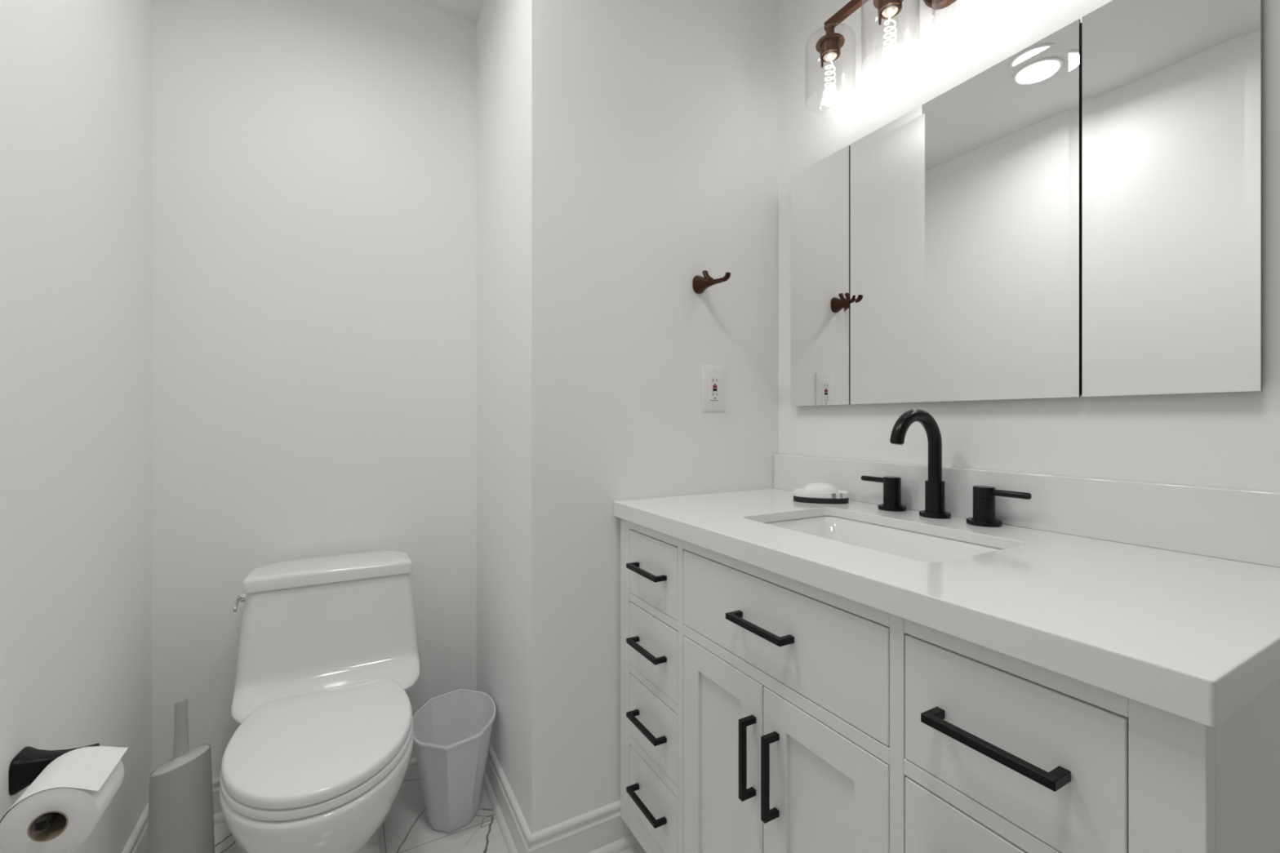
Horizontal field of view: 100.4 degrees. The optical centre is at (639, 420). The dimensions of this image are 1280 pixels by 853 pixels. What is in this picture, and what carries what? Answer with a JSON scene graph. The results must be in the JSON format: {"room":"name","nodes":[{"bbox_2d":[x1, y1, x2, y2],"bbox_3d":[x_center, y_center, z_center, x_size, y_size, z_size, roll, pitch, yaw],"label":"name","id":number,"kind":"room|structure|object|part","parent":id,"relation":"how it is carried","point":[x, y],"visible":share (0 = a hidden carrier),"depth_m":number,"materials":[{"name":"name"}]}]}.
{"room":"bathroom","nodes":[
{"label":"bathroom","id":0,"kind":"room"},
{"bbox_2d":[0,0,151,852],"bbox_3d":[-0.626,-0.126,0.109,0.100,2.436,3.096,0,0,-29],"label":"wall","id":1,"kind":"structure","parent":0,"point":[76,75],"depth_m":1.00,"materials":[{"name":"paint"}]},
{"bbox_2d":[8,743,99,832],"bbox_3d":[-0.895,0.544,0.793,0.089,0.056,0.188,0,0,-29],"label":"toilet paper holder","id":2,"kind":"object","parent":1,"relation":"attached to","point":[29,762],"visible":0.59,"depth_m":0.82,"materials":[{"name":"black metal"}]},
{"bbox_3d":[-0.857,0.558,0.794,0.015,0.020,0.152,0,0,-29],"label":"arm","id":3,"kind":"part","parent":2,"relation":"part of","materials":[{"name":"black metal"}]},
{"bbox_3d":[-0.927,0.544,0.851,0.089,0.056,0.056,0,0,-29],"label":"post","id":4,"kind":"part","parent":2,"relation":"part of","materials":[{"name":"black metal"}]},
{"bbox_2d":[0,746,128,852],"bbox_3d":[-0.858,0.570,0.798,0.108,0.104,0.108,0,0,-29],"label":"toilet paper roll","id":5,"kind":"object","parent":2,"relation":"on","point":[79,785],"visible":1,"depth_m":0.77,"materials":[{"name":"white paper"}]},
{"bbox_2d":[121,801,148,852],"bbox_3d":[-0.933,1.036,0.796,0.026,0.112,1.396,0,0,-29],"label":"baseboard","id":6,"kind":"structure","parent":1,"relation":"attached to","point":[136,842],"depth_m":1.29,"materials":[{"name":"white paint"}]},
{"bbox_2d":[151,0,476,778],"bbox_3d":[-0.942,-0.126,1.646,1.033,2.436,0.100,0,0,-29],"label":"wall","id":7,"kind":"structure","parent":0,"point":[314,162],"depth_m":1.57,"materials":[{"name":"paint"}]},
{"bbox_2d":[212,742,417,824],"bbox_3d":[-0.911,1.036,1.590,0.833,0.112,0.026,0,0,-29],"label":"baseboard","id":8,"kind":"structure","parent":7,"relation":"attached to","point":[218,815],"depth_m":1.46,"materials":[{"name":"white paint"}]},
{"bbox_2d":[213,765,645,852],"bbox_3d":[0.124,1.132,0.523,1.814,0.080,3.096,0,0,-29],"label":"floor","id":9,"kind":"structure","parent":0,"point":[406,828],"depth_m":1.41,"materials":[{"name":"tile"}]},
{"bbox_2d":[146,744,214,852],"bbox_3d":[-1.047,0.924,1.218,0.128,0.336,0.118,0,0,-29],"label":"brush holder","id":10,"kind":"object","parent":9,"relation":"on","point":[180,820],"visible":0.91,"depth_m":1.18,"materials":[{"name":"grey plastic"}]},
{"bbox_2d":[151,697,209,775],"bbox_3d":[-1.047,0.850,1.218,0.101,0.434,0.099,0,0,-29],"label":"toilet brush","id":11,"kind":"object","parent":10,"relation":"in","point":[182,754],"visible":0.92,"depth_m":1.21,"materials":[{"name":"white plastic"}]},
{"bbox_3d":[-1.047,0.704,1.218,0.034,0.142,0.034,0,0,-29],"label":"handle","id":12,"kind":"part","parent":11,"relation":"part of","materials":[{"name":"grey plastic"}]},
{"bbox_2d":[218,551,419,852],"bbox_3d":[-0.735,0.744,1.266,0.428,0.695,0.726,0,0,-29],"label":"toilet","id":13,"kind":"object","parent":9,"relation":"on","point":[317,757],"visible":1,"depth_m":1.25,"materials":[{"name":"white ceramic"}]},
{"bbox_3d":[-1.011,0.457,1.347,0.022,0.034,0.065,0,0,-29],"label":"flush lever","id":14,"kind":"part","parent":13,"relation":"part of","materials":[{"name":"silver metal"}]},
{"bbox_3d":[-0.726,0.897,1.234,0.356,0.390,0.662,0,0,-29],"label":"bowl","id":15,"kind":"part","parent":13,"relation":"part of","materials":[{"name":"white ceramic"}]},
{"bbox_3d":[-0.665,0.690,1.122,0.351,0.016,0.399,0,0,-29],"label":"seat","id":16,"kind":"part","parent":13,"relation":"part of","materials":[{"name":"white plastic"}]},
{"bbox_3d":[-0.669,0.666,1.131,0.347,0.022,0.420,0,0,-29],"label":"seat lid","id":17,"kind":"part","parent":13,"relation":"part of","materials":[{"name":"white plastic"}]},
{"bbox_3d":[-0.834,0.608,1.450,0.425,0.348,0.308,0,0,-29],"label":"tank","id":18,"kind":"part","parent":13,"relation":"part of","materials":[{"name":"white ceramic"}]},
{"bbox_3d":[-0.864,0.415,1.503,0.395,0.037,0.177,0,0,-29],"label":"tank lid","id":19,"kind":"part","parent":13,"relation":"part of","materials":[{"name":"white ceramic"}]},
{"bbox_2d":[412,688,496,833],"bbox_3d":[-0.519,0.957,1.490,0.234,0.269,0.293,0,0,-29],"label":"wastebasket","id":20,"kind":"object","parent":9,"relation":"on","point":[452,731],"visible":0.94,"depth_m":1.42,"materials":[{"name":"white plastic"}]},
{"bbox_2d":[620,518,1279,852],"bbox_3d":[0.433,0.668,1.027,0.578,0.847,1.065,0,0,-29],"label":"bathroom vanity","id":21,"kind":"object","parent":9,"relation":"on","point":[762,710],"visible":0.92,"depth_m":0.72,"materials":[{"name":"white paint"}]},
{"bbox_3d":[0.013,0.879,1.222,0.031,0.010,0.135,0,0,-29],"label":"handle","id":22,"kind":"part","parent":21,"relation":"part of","materials":[{"name":"black metal"}]},
{"bbox_3d":[0.013,0.701,1.222,0.031,0.010,0.135,0,0,-29],"label":"handle","id":23,"kind":"part","parent":21,"relation":"part of","materials":[{"name":"black metal"}]},
{"bbox_3d":[0.013,0.524,1.222,0.031,0.010,0.135,0,0,-29],"label":"handle","id":24,"kind":"part","parent":21,"relation":"part of","materials":[{"name":"black metal"}]},
{"bbox_3d":[0.013,0.345,1.222,0.031,0.010,0.135,0,0,-29],"label":"handle","id":25,"kind":"part","parent":21,"relation":"part of","materials":[{"name":"black metal"}]},
{"bbox_3d":[0.158,0.882,1.302,0.300,0.153,0.218,0,0,-29],"label":"drawer","id":26,"kind":"part","parent":21,"relation":"part of","materials":[{"name":"white paint"}]},
{"bbox_3d":[0.158,0.704,1.302,0.300,0.152,0.218,0,0,-29],"label":"drawer","id":27,"kind":"part","parent":21,"relation":"part of","materials":[{"name":"white paint"}]},
{"bbox_3d":[0.158,0.527,1.302,0.300,0.155,0.218,0,0,-29],"label":"drawer","id":28,"kind":"part","parent":21,"relation":"part of","materials":[{"name":"white paint"}]},
{"bbox_3d":[0.158,0.348,1.302,0.300,0.155,0.218,0,0,-29],"label":"drawer","id":29,"kind":"part","parent":21,"relation":"part of","materials":[{"name":"white paint"}]},
{"bbox_3d":[0.157,0.704,1.014,0.020,0.510,0.241,0,0,-29],"label":"door","id":30,"kind":"part","parent":21,"relation":"part of","materials":[{"name":"white paint"}]},
{"bbox_3d":[0.184,0.577,0.913,0.031,0.135,0.010,0,0,-29],"label":"handle","id":31,"kind":"part","parent":21,"relation":"part of","materials":[{"name":"black metal"}]},
{"bbox_3d":[0.197,0.344,0.889,0.031,0.010,0.135,0,0,-29],"label":"handle","id":32,"kind":"part","parent":21,"relation":"part of","materials":[{"name":"black metal"}]},
{"bbox_3d":[0.211,0.577,0.864,0.031,0.135,0.010,0,0,-29],"label":"handle","id":33,"kind":"part","parent":21,"relation":"part of","materials":[{"name":"black metal"}]},
{"bbox_3d":[0.215,0.347,0.908,0.020,0.154,0.481,0,0,-29],"label":"drawer","id":34,"kind":"part","parent":21,"relation":"part of","materials":[{"name":"white paint"}]},
{"bbox_3d":[0.274,0.704,0.802,0.020,0.510,0.237,0,0,-29],"label":"door","id":35,"kind":"part","parent":21,"relation":"part of","materials":[{"name":"white paint"}]},
{"bbox_2d":[613,453,1279,727],"bbox_3d":[0.441,0.173,1.032,0.565,0.142,1.082,0,0,-29],"label":"countertop","id":36,"kind":"structure","parent":21,"relation":"on","point":[1164,597],"depth_m":0.76,"materials":[{"name":"white stone"}]},
{"bbox_2d":[792,488,848,503],"bbox_3d":[0.463,0.192,1.368,0.136,0.026,0.086,0,0,16],"label":"soap dish","id":37,"kind":"object","parent":36,"relation":"on","point":[799,495],"visible":0.87,"depth_m":1.33,"materials":[{"name":"white ceramic"}]},
{"bbox_2d":[802,482,839,493],"bbox_3d":[0.463,0.171,1.368,0.088,0.025,0.059,0,0,16],"label":"soap bar","id":38,"kind":"object","parent":37,"relation":"in","point":[817,487],"visible":0.98,"depth_m":1.35,"materials":[{"name":"white"}]},
{"bbox_2d":[792,488,848,498],"bbox_3d":[0.463,0.186,1.368,0.136,0.014,0.086,0,0,16],"label":"tray","id":39,"kind":"object","parent":37,"relation":"on","point":[797,493],"depth_m":1.33,"materials":[{"name":"white ceramic"}]},
{"bbox_2d":[762,515,1004,562],"bbox_3d":[0.436,0.294,1.023,0.318,0.138,0.475,0,0,-29],"label":"sink","id":40,"kind":"object","parent":36,"relation":"in","point":[917,546],"visible":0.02,"depth_m":1.13,"materials":[{"name":"white ceramic"}]},
{"bbox_2d":[861,408,1031,527],"bbox_3d":[0.587,0.090,1.124,0.171,0.231,0.370,0,0,-29],"label":"faucet","id":41,"kind":"object","parent":36,"relation":"on","point":[984,496],"visible":1,"depth_m":1.13,"materials":[{"name":"black metal"}]},
{"bbox_3d":[0.563,0.140,1.282,0.012,0.013,0.071,0,0,-29],"label":"lever","id":42,"kind":"part","parent":41,"relation":"part of","materials":[{"name":"black metal"}]},
{"bbox_3d":[0.586,0.166,1.240,0.038,0.071,0.038,0,0,-29],"label":"handle","id":43,"kind":"part","parent":41,"relation":"part of","materials":[{"name":"black metal"}]},
{"bbox_3d":[0.580,0.053,1.119,0.154,0.157,0.027,0,0,-29],"label":"spout","id":44,"kind":"part","parent":41,"relation":"part of","materials":[{"name":"black metal"}]},
{"bbox_3d":[0.685,0.166,1.062,0.038,0.071,0.038,0,0,-29],"label":"handle","id":45,"kind":"part","parent":41,"relation":"part of","materials":[{"name":"black metal"}]},
{"bbox_3d":[0.708,0.140,1.020,0.012,0.013,0.071,0,0,-29],"label":"lever","id":46,"kind":"part","parent":41,"relation":"part of","materials":[{"name":"black metal"}]},
{"bbox_3d":[0.518,0.527,0.650,0.300,0.155,0.218,0,0,-29],"label":"drawer","id":47,"kind":"part","parent":21,"relation":"part of","materials":[{"name":"white paint"}]},
{"bbox_3d":[0.373,0.345,0.570,0.031,0.010,0.135,0,0,-29],"label":"handle","id":48,"kind":"part","parent":21,"relation":"part of","materials":[{"name":"black metal"}]},
{"bbox_3d":[0.518,0.348,0.650,0.300,0.155,0.218,0,0,-29],"label":"drawer","id":49,"kind":"part","parent":21,"relation":"part of","materials":[{"name":"white paint"}]},
{"bbox_2d":[410,0,484,23],"bbox_3d":[0.124,-1.384,0.523,1.814,0.080,3.096,0,0,-29],"label":"ceiling","id":50,"kind":"structure","parent":0,"point":[468,10],"depth_m":1.73,"materials":[{"name":"white paint"}]},
{"bbox_2d":[476,0,532,834],"bbox_3d":[-0.385,-0.126,1.603,0.100,2.436,0.713,0,0,-29],"label":"wall","id":51,"kind":"structure","parent":0,"point":[504,27],"depth_m":1.50,"materials":[{"name":"paint"}]},
{"bbox_2d":[482,741,531,852],"bbox_3d":[-0.410,1.036,1.517,0.026,0.112,0.639,0,0,-29],"label":"baseboard","id":52,"kind":"structure","parent":51,"relation":"attached to","point":[515,831],"depth_m":1.43,"materials":[{"name":"white paint"}]},
{"bbox_2d":[532,0,778,833],"bbox_3d":[0.105,-0.126,1.523,0.881,2.436,0.100,0,0,-29],"label":"wall","id":53,"kind":"structure","parent":0,"point":[655,122],"depth_m":1.39,"materials":[{"name":"paint"}]},
{"bbox_2d":[528,800,639,852],"bbox_3d":[-0.133,1.036,1.319,0.319,0.112,0.026,0,0,-29],"label":"baseboard","id":54,"kind":"structure","parent":53,"relation":"attached to","point":[602,829],"depth_m":1.33,"materials":[{"name":"white paint"}]},
{"bbox_2d":[692,270,730,293],"bbox_3d":[0.195,-0.387,1.448,0.045,0.058,0.118,0,0,-29],"label":"robe hook","id":55,"kind":"object","parent":53,"relation":"attached to","point":[700,283],"visible":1,"depth_m":1.47,"materials":[{"name":"brown metal"}]},
{"bbox_2d":[702,364,725,410],"bbox_3d":[0.211,-0.093,1.520,0.080,0.128,0.009,0,0,-29],"label":"wall outlet","id":56,"kind":"object","parent":53,"relation":"attached to","point":[713,377],"visible":1,"depth_m":1.51,"materials":[{"name":"white plastic"}]},
{"bbox_2d":[709,376,719,400],"bbox_3d":[0.213,-0.092,1.517,0.034,0.069,0.003,0,0,-29],"label":"receptacle","id":57,"kind":"object","parent":56,"relation":"attached to","point":[713,380],"depth_m":1.52,"materials":[{"name":"white plastic"}]},
{"bbox_2d":[778,0,1279,492],"bbox_3d":[1.022,-0.126,0.668,0.100,2.436,2.483,0,0,-29],"label":"wall","id":58,"kind":"structure","parent":0,"point":[1231,440],"depth_m":1.12,"materials":[{"name":"paint"}]},
{"bbox_2d":[815,0,868,103],"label":"vanity light","id":59,"kind":"object","parent":58,"relation":"attached to","point":[829,44],"depth_m":1.34,"materials":[{"name":"brown metal"}]},
{"bbox_3d":[0.482,-0.895,1.353,0.121,0.162,0.121,0,0,-29],"label":"lamp shade","id":60,"kind":"part","parent":59,"relation":"part of","materials":[{"name":"clear glass"}]},
{"bbox_3d":[0.482,-0.927,1.353,0.033,0.022,0.033,0,0,-29],"label":"bulb","id":61,"kind":"part","parent":59,"relation":"part of","materials":[{"name":"white glass"}]},
{"bbox_2d":[815,25,844,67],"bbox_3d":[0.482,-0.955,1.353,0.070,0.086,0.070,0,0,-29],"label":"socket","id":62,"kind":"object","parent":59,"relation":"attached to","point":[828,46],"depth_m":1.34,"materials":[{"name":"brown metal"}]},
{"bbox_2d":[873,0,903,63],"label":"vanity light","id":63,"kind":"object","parent":58,"relation":"attached to","point":[887,9],"depth_m":1.20,"materials":[{"name":"brown metal"}]},
{"bbox_2d":[873,0,903,25],"bbox_3d":[0.565,-0.955,1.204,0.070,0.086,0.070,0,0,-29],"label":"socket","id":64,"kind":"object","parent":63,"relation":"attached to","point":[887,9],"depth_m":1.20,"materials":[{"name":"brown metal"}]},
{"bbox_3d":[0.565,-0.927,1.204,0.033,0.022,0.033,0,0,-29],"label":"bulb","id":65,"kind":"part","parent":63,"relation":"part of","materials":[{"name":"white glass"}]},
{"bbox_3d":[0.565,-0.895,1.204,0.121,0.162,0.121,0,0,-29],"label":"lamp shade","id":66,"kind":"part","parent":63,"relation":"part of","materials":[{"name":"clear glass"}]},
{"bbox_2d":[923,0,955,23],"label":"vanity light","id":67,"kind":"object","parent":58,"relation":"attached to","point":[934,4],"depth_m":1.18,"materials":[{"name":"brown metal"}]},
{"bbox_3d":[0.647,-0.895,1.056,0.121,0.162,0.121,0,0,-29],"label":"lamp shade","id":68,"kind":"part","parent":67,"relation":"part of","materials":[{"name":"clear glass"}]},
{"bbox_2d":[791,0,1262,406],"bbox_3d":[0.675,-0.379,1.168,0.026,0.673,0.917,0,0,-29],"label":"upper cabinet","id":69,"kind":"object","parent":58,"relation":"attached to","point":[1080,214],"visible":1,"depth_m":0.97,"materials":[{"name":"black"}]},
{"bbox_3d":[0.494,-0.379,1.474,0.005,0.673,0.206,0,0,-29],"label":"mirror door","id":70,"kind":"part","parent":69,"relation":"part of","materials":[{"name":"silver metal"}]},
{"bbox_3d":[0.665,-0.379,1.165,0.005,0.673,0.491,0,0,-29],"label":"mirror door","id":71,"kind":"part","parent":69,"relation":"part of","materials":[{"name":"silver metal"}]},
{"bbox_3d":[0.836,-0.379,0.854,0.005,0.673,0.211,0,0,-29],"label":"mirror door","id":72,"kind":"part","parent":69,"relation":"part of","materials":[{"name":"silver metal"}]},
{"bbox_2d":[773,453,1279,567],"bbox_3d":[0.679,0.154,1.163,0.021,0.104,1.082,0,0,-29],"label":"backsplash","id":73,"kind":"structure","parent":58,"relation":"attached to","point":[1239,525],"depth_m":0.93,"materials":[{"name":"white stone"}]}
]}

